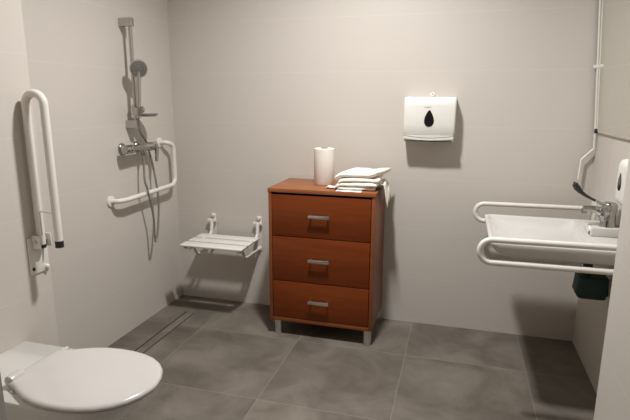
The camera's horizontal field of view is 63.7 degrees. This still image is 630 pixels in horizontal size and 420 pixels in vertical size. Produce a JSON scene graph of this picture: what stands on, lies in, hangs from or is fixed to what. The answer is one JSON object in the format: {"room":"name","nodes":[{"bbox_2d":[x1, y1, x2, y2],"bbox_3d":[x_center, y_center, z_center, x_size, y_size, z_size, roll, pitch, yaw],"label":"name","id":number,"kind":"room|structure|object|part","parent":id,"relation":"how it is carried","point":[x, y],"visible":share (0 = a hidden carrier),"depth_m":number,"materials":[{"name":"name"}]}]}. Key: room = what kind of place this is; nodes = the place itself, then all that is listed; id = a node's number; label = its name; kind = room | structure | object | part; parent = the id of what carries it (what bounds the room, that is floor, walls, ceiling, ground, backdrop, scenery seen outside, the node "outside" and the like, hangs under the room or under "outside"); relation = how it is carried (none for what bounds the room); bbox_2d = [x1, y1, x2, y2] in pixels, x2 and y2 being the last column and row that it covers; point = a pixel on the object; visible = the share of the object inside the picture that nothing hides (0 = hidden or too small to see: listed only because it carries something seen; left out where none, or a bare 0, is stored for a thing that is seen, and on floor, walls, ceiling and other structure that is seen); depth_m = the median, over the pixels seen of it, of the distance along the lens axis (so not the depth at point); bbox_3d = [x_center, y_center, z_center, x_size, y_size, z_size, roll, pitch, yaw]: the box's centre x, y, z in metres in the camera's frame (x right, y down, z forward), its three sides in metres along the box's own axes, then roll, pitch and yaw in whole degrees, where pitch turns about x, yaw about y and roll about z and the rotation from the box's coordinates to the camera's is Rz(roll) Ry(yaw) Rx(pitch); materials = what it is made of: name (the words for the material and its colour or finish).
{"room":"accessible bathroom","nodes":[
{"label":"accessible bathroom","id":0,"kind":"room"},
{"bbox_2d":[0,0,58,353],"bbox_3d":[-1.302,-0.305,1.501,0.228,2.600,0.940,4,13,15],"label":"wall","id":1,"kind":"structure","parent":0,"point":[27,307],"depth_m":1.86,"materials":[{"name":"white paint"}]},
{"bbox_2d":[21,89,63,275],"bbox_3d":[-1.022,-0.094,1.905,0.122,0.700,0.092,4,13,15],"label":"support rail","id":2,"kind":"object","parent":1,"relation":"attached to","point":[37,245],"visible":1,"depth_m":1.90,"materials":[{"name":"white plastic"}]},
{"bbox_3d":[-1.079,0.173,1.979,0.005,0.146,0.092,4,13,15],"label":"wall plate","id":3,"kind":"part","parent":2,"relation":"part of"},
{"bbox_2d":[0,341,162,419],"bbox_3d":[-0.833,0.699,1.727,0.678,0.375,0.368,4,13,15],"label":"toilet","id":4,"kind":"object","parent":1,"relation":"attached to","point":[40,381],"visible":0.99,"depth_m":1.61,"materials":[{"name":"white ceramic"}]},
{"bbox_3d":[-0.735,0.559,1.669,0.467,0.008,0.358,4,13,15],"label":"seat","id":5,"kind":"part","parent":4,"relation":"part of","materials":[{"name":"white plastic"}]},
{"bbox_2d":[21,0,182,348],"bbox_3d":[-1.291,-0.441,2.128,0.100,2.600,2.420,4,13,15],"label":"wall","id":6,"kind":"structure","parent":0,"point":[109,276],"depth_m":2.66,"materials":[{"name":"white paint"}]},
{"bbox_2d":[118,17,144,128],"bbox_3d":[-0.981,-0.736,2.759,0.121,0.584,0.083,8,14,31],"label":"shower rail","id":7,"kind":"object","parent":6,"relation":"attached to","point":[128,22],"visible":0.93,"depth_m":2.75,"materials":[{"name":"silver metal"}]},
{"bbox_2d":[129,59,147,117],"bbox_3d":[-0.950,-0.654,2.747,0.096,0.310,0.042,-9,15,-35],"label":"shower","id":8,"kind":"object","parent":7,"relation":"hanging from","point":[138,68],"visible":0.98,"depth_m":2.72,"materials":[{"name":"silver metal"}]},
{"bbox_3d":[-0.955,-0.631,2.750,0.041,0.264,0.028,4,13,15],"label":"handle","id":9,"kind":"part","parent":8,"relation":"part of","materials":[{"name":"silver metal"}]},
{"bbox_2d":[141,113,157,116],"bbox_3d":[-0.945,-0.532,2.839,0.132,0.018,0.132,4,13,15],"label":"soap dish","id":10,"kind":"object","parent":7,"relation":"attached to","point":[143,114],"visible":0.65,"depth_m":2.80,"materials":[{"name":"plastic"}]},
{"bbox_2d":[118,141,158,161],"bbox_3d":[-0.994,-0.322,2.858,0.096,0.122,0.289,4,13,15],"label":"shower mixer","id":11,"kind":"object","parent":6,"relation":"attached to","point":[137,147],"visible":1,"depth_m":2.83,"materials":[{"name":"silver metal"}]},
{"bbox_3d":[-1.016,-0.324,2.730,0.049,0.049,0.037,4,13,15],"label":"knob","id":12,"kind":"part","parent":11,"relation":"part of","materials":[{"name":"silver metal"}]},
{"bbox_2d":[137,118,159,241],"bbox_3d":[-0.959,-0.164,2.946,0.058,0.730,0.198,0,12,-2],"label":"shower hose","id":13,"kind":"object","parent":11,"relation":"attached to","point":[138,119],"visible":0.92,"depth_m":3.00,"materials":[{"name":"grey metal"}]},
{"bbox_3d":[-0.933,-0.343,2.969,0.039,0.117,0.040,4,13,15],"label":"lever","id":14,"kind":"part","parent":11,"relation":"part of","materials":[{"name":"silver metal"}]},
{"bbox_2d":[107,138,176,206],"bbox_3d":[-0.989,-0.233,2.942,0.073,0.338,0.602,4,13,15],"label":"grab rail","id":15,"kind":"object","parent":6,"relation":"attached to","point":[111,200],"visible":1,"depth_m":3.09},
{"bbox_2d":[107,295,596,419],"bbox_3d":[-0.209,1.067,1.563,2.668,0.100,3.700,4,13,15],"label":"floor","id":16,"kind":"structure","parent":0,"point":[227,360],"depth_m":2.54,"materials":[{"name":"tile"}]},
{"bbox_2d":[135,312,193,352],"bbox_3d":[-0.932,0.752,2.766,0.063,0.002,0.995,4,13,15],"label":"shower drain","id":17,"kind":"object","parent":16,"relation":"on","point":[143,348],"visible":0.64,"depth_m":2.94,"materials":[{"name":"metal"}]},
{"bbox_2d":[267,178,384,345],"bbox_3d":[0.072,0.281,2.942,0.596,0.858,0.400,4,13,15],"label":"dresser","id":18,"kind":"object","parent":16,"relation":"on","point":[326,244],"visible":0.98,"depth_m":2.78,"materials":[{"name":"brown wood"}]},
{"bbox_3d":[-0.199,0.229,3.025,0.018,0.748,0.370,4,13,15],"label":"panel","id":19,"kind":"part","parent":18,"relation":"part of","materials":[{"name":"brown wood"}]},
{"bbox_3d":[0.019,0.516,2.812,0.118,0.018,0.031,4,13,15],"label":"handle","id":20,"kind":"part","parent":18,"relation":"part of","materials":[{"name":"metal"}]},
{"bbox_3d":[0.021,0.038,2.708,0.118,0.018,0.031,4,13,15],"label":"handle","id":21,"kind":"part","parent":18,"relation":"part of","materials":[{"name":"metal"}]},
{"bbox_3d":[0.020,0.280,2.761,0.118,0.018,0.031,4,13,15],"label":"handle","id":22,"kind":"part","parent":18,"relation":"part of","materials":[{"name":"metal"}]},
{"bbox_3d":[0.028,0.518,2.836,0.547,0.218,0.019,4,13,15],"label":"drawer","id":23,"kind":"part","parent":18,"relation":"part of","materials":[{"name":"brown wood"}]},
{"bbox_3d":[0.075,0.602,3.026,0.553,0.020,0.370,4,13,15],"label":"panel","id":24,"kind":"part","parent":18,"relation":"part of","materials":[{"name":"brown wood"}]},
{"bbox_3d":[0.030,0.040,2.733,0.547,0.231,0.019,4,13,15],"label":"drawer","id":25,"kind":"part","parent":18,"relation":"part of","materials":[{"name":"brown wood"}]},
{"bbox_3d":[0.029,0.282,2.785,0.547,0.255,0.019,4,13,15],"label":"drawer","id":26,"kind":"part","parent":18,"relation":"part of","materials":[{"name":"brown wood"}]},
{"bbox_2d":[314,147,334,184],"bbox_3d":[0.053,-0.251,2.887,0.116,0.205,0.116,4,13,15],"label":"paper towel roll","id":27,"kind":"object","parent":18,"relation":"on","point":[324,157],"visible":1,"depth_m":2.84,"materials":[{"name":"white paper"}]},
{"bbox_3d":[0.078,-0.130,2.866,0.596,0.022,0.374,4,13,15],"label":"panel","id":28,"kind":"part","parent":18,"relation":"part of","materials":[{"name":"brown wood"}]},
{"bbox_3d":[0.126,0.200,3.117,0.553,0.726,0.008,4,13,15],"label":"panel","id":29,"kind":"part","parent":18,"relation":"part of","materials":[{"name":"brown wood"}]},
{"bbox_2d":[336,189,362,192],"bbox_3d":[0.180,-0.101,2.680,0.135,0.003,0.055,4,13,15],"label":"paper leaf","id":30,"kind":"object","parent":18,"relation":"on","point":[360,191],"visible":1,"depth_m":2.68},
{"bbox_2d":[337,186,375,190],"bbox_3d":[0.243,-0.136,2.784,0.203,0.024,0.234,4,13,15],"label":"folded cloth","id":31,"kind":"object","parent":18,"relation":"on","point":[339,187],"visible":0.34,"depth_m":2.68,"materials":[{"name":"fabric"}]},
{"bbox_2d":[334,178,383,188],"bbox_3d":[0.244,-0.150,2.784,0.232,0.040,0.245,4,13,15],"label":"folded cloth","id":32,"kind":"object","parent":31,"relation":"on","point":[348,184],"visible":0.56,"depth_m":2.68,"materials":[{"name":"white fabric"}]},
{"bbox_2d":[338,175,382,182],"bbox_3d":[0.254,-0.175,2.777,0.226,0.034,0.247,4,13,15],"label":"folded cloth","id":33,"kind":"object","parent":32,"relation":"on","point":[377,179],"visible":0.56,"depth_m":2.68,"materials":[{"name":"white fabric"}]},
{"bbox_2d":[334,167,390,178],"bbox_3d":[0.265,-0.202,2.774,0.272,0.048,0.248,4,13,15],"label":"folded cloth","id":34,"kind":"object","parent":33,"relation":"on","point":[358,172],"visible":1,"depth_m":2.69,"materials":[{"name":"white fabric"}]},
{"bbox_3d":[0.352,0.264,2.873,0.018,0.748,0.370,4,13,15],"label":"panel","id":35,"kind":"part","parent":18,"relation":"part of","materials":[{"name":"brown wood"}]},
{"bbox_2d":[379,178,390,206],"bbox_3d":[0.388,-0.100,2.804,0.058,0.136,0.220,4,13,15],"label":"crumpled cloth","id":36,"kind":"object","parent":18,"relation":"on","point":[385,182],"visible":0.99,"depth_m":2.77,"materials":[{"name":"white fabric"}]},
{"bbox_2d":[167,0,598,340],"bbox_3d":[0.288,-0.615,2.972,2.668,2.600,0.100,4,13,15],"label":"wall","id":37,"kind":"structure","parent":0,"point":[258,86],"depth_m":2.92,"materials":[{"name":"white paint"}]},
{"bbox_2d":[180,213,262,258],"bbox_3d":[-0.571,0.175,3.150,0.404,0.229,0.352,4,13,15],"label":"shower bench","id":38,"kind":"object","parent":37,"relation":"attached to","point":[212,240],"visible":1,"depth_m":3.14,"materials":[{"name":"white plastic"}]},
{"bbox_3d":[-0.714,0.153,3.183,0.022,0.114,0.323,4,13,15],"label":"seat arm","id":39,"kind":"part","parent":38,"relation":"part of"},
{"bbox_3d":[-0.666,0.131,3.352,0.034,0.228,0.005,4,13,15],"label":"wall plate","id":40,"kind":"part","parent":38,"relation":"part of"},
{"bbox_3d":[-0.405,0.173,3.098,0.022,0.114,0.323,4,13,15],"label":"seat arm","id":41,"kind":"part","parent":38,"relation":"part of"},
{"bbox_3d":[-0.357,0.151,3.267,0.034,0.228,0.005,4,13,15],"label":"wall plate","id":42,"kind":"part","parent":38,"relation":"part of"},
{"bbox_2d":[403,92,456,141],"bbox_3d":[0.629,-0.510,2.783,0.277,0.263,0.110,4,13,15],"label":"paper towel dispenser","id":43,"kind":"object","parent":37,"relation":"attached to","point":[432,118],"visible":1,"depth_m":2.74,"materials":[{"name":"white plastic"}]},
{"bbox_2d":[404,134,453,141],"bbox_3d":[0.630,-0.401,2.811,0.267,0.037,0.102,4,13,15],"label":"paper towel","id":44,"kind":"object","parent":43,"relation":"on","point":[407,137],"depth_m":2.76,"materials":[{"name":"white paper"}]},
{"bbox_2d":[572,133,629,393],"bbox_3d":[1.180,-0.281,1.446,0.100,2.600,2.420,4,13,15],"label":"wall","id":45,"kind":"structure","parent":0,"point":[590,321],"depth_m":2.45,"materials":[{"name":"beige tile"}]},
{"bbox_2d":[473,201,596,222],"bbox_3d":[1.142,0.022,2.681,0.590,0.175,0.090,4,13,15],"label":"grab rail","id":46,"kind":"object","parent":45,"relation":"attached to","point":[484,203],"visible":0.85,"depth_m":2.67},
{"bbox_3d":[1.423,0.040,2.603,0.006,0.175,0.090,4,13,15],"label":"wall plate","id":47,"kind":"part","parent":46,"relation":"part of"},
{"bbox_2d":[477,237,616,274],"bbox_3d":[0.935,0.175,1.966,0.590,0.175,0.090,4,13,15],"label":"grab rail","id":48,"kind":"object","parent":45,"relation":"attached to","point":[563,244],"visible":1,"depth_m":1.97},
{"bbox_2d":[484,214,618,265],"bbox_3d":[1.056,0.109,2.292,0.537,0.117,0.573,4,13,15],"label":"washbasin","id":49,"kind":"object","parent":45,"relation":"attached to","point":[497,225],"visible":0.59,"depth_m":2.25,"materials":[{"name":"white ceramic"}]},
{"bbox_2d":[572,182,617,227],"bbox_3d":[1.209,-0.025,2.195,0.190,0.188,0.074,4,13,15],"label":"faucet","id":50,"kind":"object","parent":49,"relation":"on","point":[607,213],"visible":1,"depth_m":2.18,"materials":[{"name":"silver metal"}]},
{"bbox_3d":[1.222,0.017,2.202,0.115,0.070,0.047,4,13,15],"label":"spout","id":51,"kind":"part","parent":50,"relation":"part of","materials":[{"name":"silver metal"}]},
{"bbox_2d":[572,264,611,300],"bbox_3d":[1.235,0.281,2.247,0.147,0.210,0.114,4,13,15],"label":"trap cover","id":52,"kind":"object","parent":45,"relation":"attached to","point":[585,285],"visible":0.87,"depth_m":2.21,"materials":[{"name":"black plastic"}]},
{"bbox_2d":[577,0,629,179],"bbox_3d":[1.290,-0.581,2.115,0.079,1.055,0.958,4,13,15],"label":"mirror","id":53,"kind":"object","parent":45,"relation":"attached to","point":[612,96],"visible":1,"depth_m":2.29,"materials":[{"name":"clear glass"}]},
{"bbox_3d":[1.413,-0.670,2.553,0.074,1.046,0.018,4,13,15],"label":"lever rod","id":54,"kind":"part","parent":53,"relation":"part of","materials":[{"name":"white metal"}]},
{"bbox_3d":[1.289,-0.700,2.080,0.064,0.808,0.940,4,13,15],"label":"glass","id":55,"kind":"part","parent":53,"relation":"part of","materials":[{"name":"white mirror"}]},
{"bbox_2d":[615,159,628,204],"bbox_3d":[1.182,-0.109,1.873,0.099,0.193,0.135,4,13,15],"label":"soap dispenser","id":56,"kind":"object","parent":45,"relation":"attached to","point":[622,170],"visible":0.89,"depth_m":1.88,"materials":[{"name":"white plastic"}]},
{"bbox_2d":[593,153,629,419],"bbox_3d":[0.852,-0.167,0.907,0.230,2.600,0.940,4,13,15],"label":"wall","id":57,"kind":"structure","parent":0,"point":[613,391],"depth_m":1.40,"materials":[{"name":"beige paint"}]},
{"bbox_3d":[-0.369,-0.129,0.705,2.468,2.600,0.120,4,13,15],"label":"wall","id":58,"kind":"structure","parent":0,"visible":0},
{"bbox_2d":[0,374,6,419],"bbox_3d":[-0.088,0.126,0.668,1.120,2.120,0.141,4,13,15],"label":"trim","id":59,"kind":"structure","parent":58,"relation":"attached to","point":[2,404],"depth_m":0.93,"materials":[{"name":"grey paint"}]}
]}

